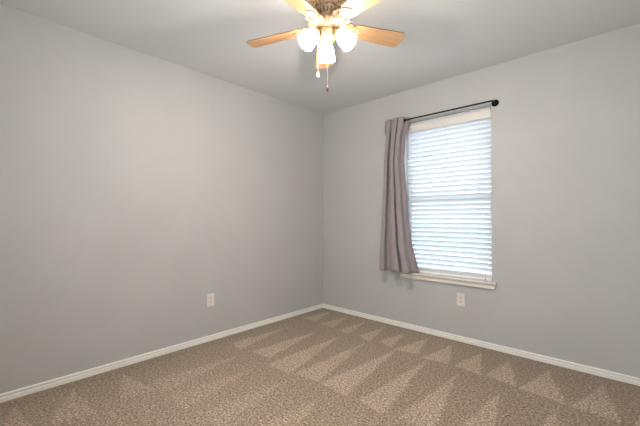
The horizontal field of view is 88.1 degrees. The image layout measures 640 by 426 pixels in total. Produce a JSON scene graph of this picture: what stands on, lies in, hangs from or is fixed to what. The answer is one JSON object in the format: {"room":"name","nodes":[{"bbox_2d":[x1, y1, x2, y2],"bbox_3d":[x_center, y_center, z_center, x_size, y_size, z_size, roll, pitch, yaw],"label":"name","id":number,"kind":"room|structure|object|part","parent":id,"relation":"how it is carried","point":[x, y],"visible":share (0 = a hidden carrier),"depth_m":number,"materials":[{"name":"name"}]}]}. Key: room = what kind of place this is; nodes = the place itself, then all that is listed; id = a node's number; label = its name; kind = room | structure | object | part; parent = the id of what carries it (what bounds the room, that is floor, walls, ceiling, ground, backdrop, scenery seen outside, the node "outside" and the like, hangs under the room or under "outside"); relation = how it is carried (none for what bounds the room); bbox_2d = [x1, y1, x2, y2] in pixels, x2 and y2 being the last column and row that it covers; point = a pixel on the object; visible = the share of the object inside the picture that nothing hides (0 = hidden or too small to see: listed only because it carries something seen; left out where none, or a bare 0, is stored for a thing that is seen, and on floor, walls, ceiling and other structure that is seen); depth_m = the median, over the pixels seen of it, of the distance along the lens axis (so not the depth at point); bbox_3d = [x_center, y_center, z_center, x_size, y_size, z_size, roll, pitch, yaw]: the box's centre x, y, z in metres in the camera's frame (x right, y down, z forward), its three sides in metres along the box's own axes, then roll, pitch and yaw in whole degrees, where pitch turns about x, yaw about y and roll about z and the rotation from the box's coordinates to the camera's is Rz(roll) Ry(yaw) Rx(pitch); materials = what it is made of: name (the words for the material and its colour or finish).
{"room":"empty bedroom","nodes":[
{"label":"empty bedroom","id":0,"kind":"room"},
{"bbox_2d":[0,4,322,393],"bbox_3d":[-1.163,-0.026,3.007,0.160,2.490,3.680,-1,-1,43],"label":"wall","id":1,"kind":"structure","parent":0,"point":[136,187],"depth_m":2.57,"materials":[{"name":"paint"}]},
{"bbox_2d":[0,304,322,402],"bbox_3d":[-1.103,1.143,2.922,0.016,0.048,3.344,-1,-1,43],"label":"baseboard","id":2,"kind":"structure","parent":1,"relation":"attached to","point":[24,391],"depth_m":2.56,"materials":[{"name":"white paint"}]},
{"bbox_2d":[207,293,213,306],"bbox_3d":[-1.005,0.798,3.040,0.008,0.115,0.070,-1,-1,43],"label":"wall outlet","id":3,"kind":"object","parent":1,"relation":"attached to","point":[210,297],"visible":1,"depth_m":3.04,"materials":[{"name":"beige plastic"}]},
{"bbox_2d":[0,308,639,425],"bbox_3d":[0.034,1.150,1.881,3.100,0.002,3.360,-1,-1,43],"label":"floor","id":4,"kind":"structure","parent":0,"point":[323,366],"depth_m":2.18,"materials":[{"name":"carpet"}]},
{"bbox_2d":[0,0,639,113],"bbox_3d":[0.034,-1.349,1.922,3.420,0.120,3.680,-1,-1,43],"label":"ceiling","id":5,"kind":"structure","parent":0,"point":[443,39],"depth_m":2.35,"materials":[{"name":"white paint"}]},
{"bbox_2d":[246,0,404,91],"bbox_3d":[0.042,-0.984,1.956,1.006,0.609,0.964,0,-1,0],"label":"ceiling fan","id":6,"kind":"object","parent":5,"relation":"hanging from","point":[327,20],"visible":1,"depth_m":1.88,"materials":[{"name":"brown"}]},
{"bbox_3d":[-0.276,-1.060,2.012,0.340,0.006,0.126,-5,10,16],"label":"blade","id":7,"kind":"part","parent":6,"relation":"part of","materials":[{"name":"brown wood"}]},
{"bbox_3d":[-0.143,-1.072,1.646,0.126,0.006,0.340,14,10,33],"label":"blade","id":8,"kind":"part","parent":6,"relation":"part of","materials":[{"name":"brown wood"}]},
{"bbox_3d":[-0.051,-0.990,1.867,0.102,0.104,0.102,46,-21,-21],"label":"lamp shade","id":9,"kind":"part","parent":6,"relation":"part of","materials":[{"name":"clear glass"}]},
{"bbox_3d":[0.030,-1.070,2.253,0.126,0.006,0.340,-12,-3,-3],"label":"blade","id":10,"kind":"part","parent":6,"relation":"part of","materials":[{"name":"brown wood"}]},
{"bbox_3d":[0.043,-0.987,2.026,0.102,0.104,0.102,0,41,0],"label":"lamp shade","id":11,"kind":"part","parent":6,"relation":"part of","materials":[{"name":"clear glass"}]},
{"bbox_3d":[0.042,-0.874,1.862,0.003,0.317,0.003,-1,-1,36],"label":"pull chain","id":12,"kind":"part","parent":6,"relation":"part of","materials":[{"name":"silver metal"}]},
{"bbox_3d":[0.134,-0.990,1.866,0.102,0.104,0.102,-47,-22,21],"label":"lamp shade","id":13,"kind":"part","parent":6,"relation":"part of","materials":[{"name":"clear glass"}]},
{"bbox_3d":[0.246,-1.089,1.660,0.126,0.006,0.340,16,-10,-37],"label":"blade","id":14,"kind":"part","parent":6,"relation":"part of","materials":[{"name":"brown wood"}]},
{"bbox_3d":[0.354,-1.088,2.035,0.340,0.006,0.126,0,-13,-20],"label":"blade","id":15,"kind":"part","parent":6,"relation":"part of","materials":[{"name":"brown wood"}]},
{"bbox_2d":[323,23,639,377],"bbox_3d":[1.288,-0.024,3.138,3.260,2.490,0.160,-1,-1,43],"label":"wall","id":16,"kind":"structure","parent":0,"point":[565,122],"depth_m":2.63,"materials":[{"name":"paint"}]},
{"bbox_2d":[400,133,496,289],"bbox_3d":[1.207,-0.135,3.188,0.925,1.586,0.189,-1,-1,43],"label":"window","id":17,"kind":"structure","parent":16,"relation":"in","point":[421,276],"depth_m":3.11,"materials":[{"name":"white plastic"}]},
{"bbox_3d":[1.254,-0.155,3.232,0.846,1.544,0.060,-1,-1,43],"label":"frame","id":18,"kind":"part","parent":17,"relation":"part of","materials":[{"name":"white plastic"}]},
{"bbox_3d":[1.186,0.606,3.154,0.925,0.018,0.128,-1,-1,43],"label":"sill","id":19,"kind":"part","parent":17,"relation":"part of","materials":[{"name":"beige paint"}]},
{"bbox_2d":[407,107,491,280],"bbox_3d":[1.211,-0.166,3.164,0.804,1.522,0.070,-1,-1,43],"label":"window blind","id":20,"kind":"object","parent":17,"relation":"attached to","point":[471,129],"visible":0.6,"depth_m":3.13,"materials":[{"name":"white plastic"}]},
{"bbox_3d":[0.995,-0.148,3.373,0.002,1.465,0.057,-1,-1,43],"label":"ladder cord","id":21,"kind":"part","parent":20,"relation":"part of","materials":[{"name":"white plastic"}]},
{"bbox_3d":[1.215,-0.151,3.169,0.002,1.465,0.057,-1,-1,43],"label":"ladder cord","id":22,"kind":"part","parent":20,"relation":"part of","materials":[{"name":"white fabric"}]},
{"bbox_3d":[1.215,0.583,3.157,0.794,0.024,0.052,-1,-1,43],"label":"rail","id":23,"kind":"part","parent":20,"relation":"part of","materials":[{"name":"white plastic"}]},
{"bbox_3d":[1.435,-0.154,2.966,0.002,1.465,0.057,-1,-1,43],"label":"ladder cord","id":24,"kind":"part","parent":20,"relation":"part of","materials":[{"name":"white fabric"}]},
{"bbox_3d":[1.246,0.208,3.218,0.802,0.773,0.020,-1,-1,43],"label":"sash","id":25,"kind":"part","parent":17,"relation":"part of","materials":[{"name":"white plastic"}]},
{"bbox_2d":[404,99,498,120],"bbox_3d":[1.103,-0.939,3.156,1.075,0.060,0.088,-1,-1,43],"label":"curtain rod","id":26,"kind":"object","parent":16,"relation":"attached to","point":[495,102],"visible":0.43,"depth_m":2.94,"materials":[{"name":"black metal"}]},
{"bbox_2d":[379,117,418,273],"bbox_3d":[0.771,-0.187,3.362,0.438,1.558,0.154,-1,-1,43],"label":"curtain","id":27,"kind":"object","parent":26,"relation":"hanging from","point":[397,254],"visible":1,"depth_m":3.37,"materials":[{"name":"fabric"}]},
{"bbox_2d":[457,293,464,306],"bbox_3d":[1.282,0.790,3.016,0.070,0.115,0.008,-1,-1,43],"label":"wall outlet","id":28,"kind":"object","parent":16,"relation":"attached to","point":[460,297],"visible":1,"depth_m":3.01,"materials":[{"name":"beige plastic"}]},
{"bbox_2d":[322,304,639,385],"bbox_3d":[1.169,1.146,3.108,3.100,0.048,0.016,-1,-1,43],"label":"baseboard","id":29,"kind":"structure","parent":16,"relation":"attached to","point":[558,362],"depth_m":2.76,"materials":[{"name":"white paint"}]},
{"label":"outside","id":30,"kind":"structure","parent":0,"visible":0},
{"bbox_2d":[413,226,489,273],"bbox_3d":[22.039,1.934,25.012,64.000,0.100,59.500,-1,-1,43],"label":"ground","id":31,"kind":"structure","parent":30,"point":[421,226],"depth_m":25.58,"materials":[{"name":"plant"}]},
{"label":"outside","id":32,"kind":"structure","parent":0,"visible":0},
{"bbox_2d":[413,247,489,272],"bbox_3d":[7.954,1.621,9.778,64.000,0.019,6.000,-1,-1,43],"label":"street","id":33,"kind":"structure","parent":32,"point":[413,247],"depth_m":11.70,"materials":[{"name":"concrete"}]}
]}

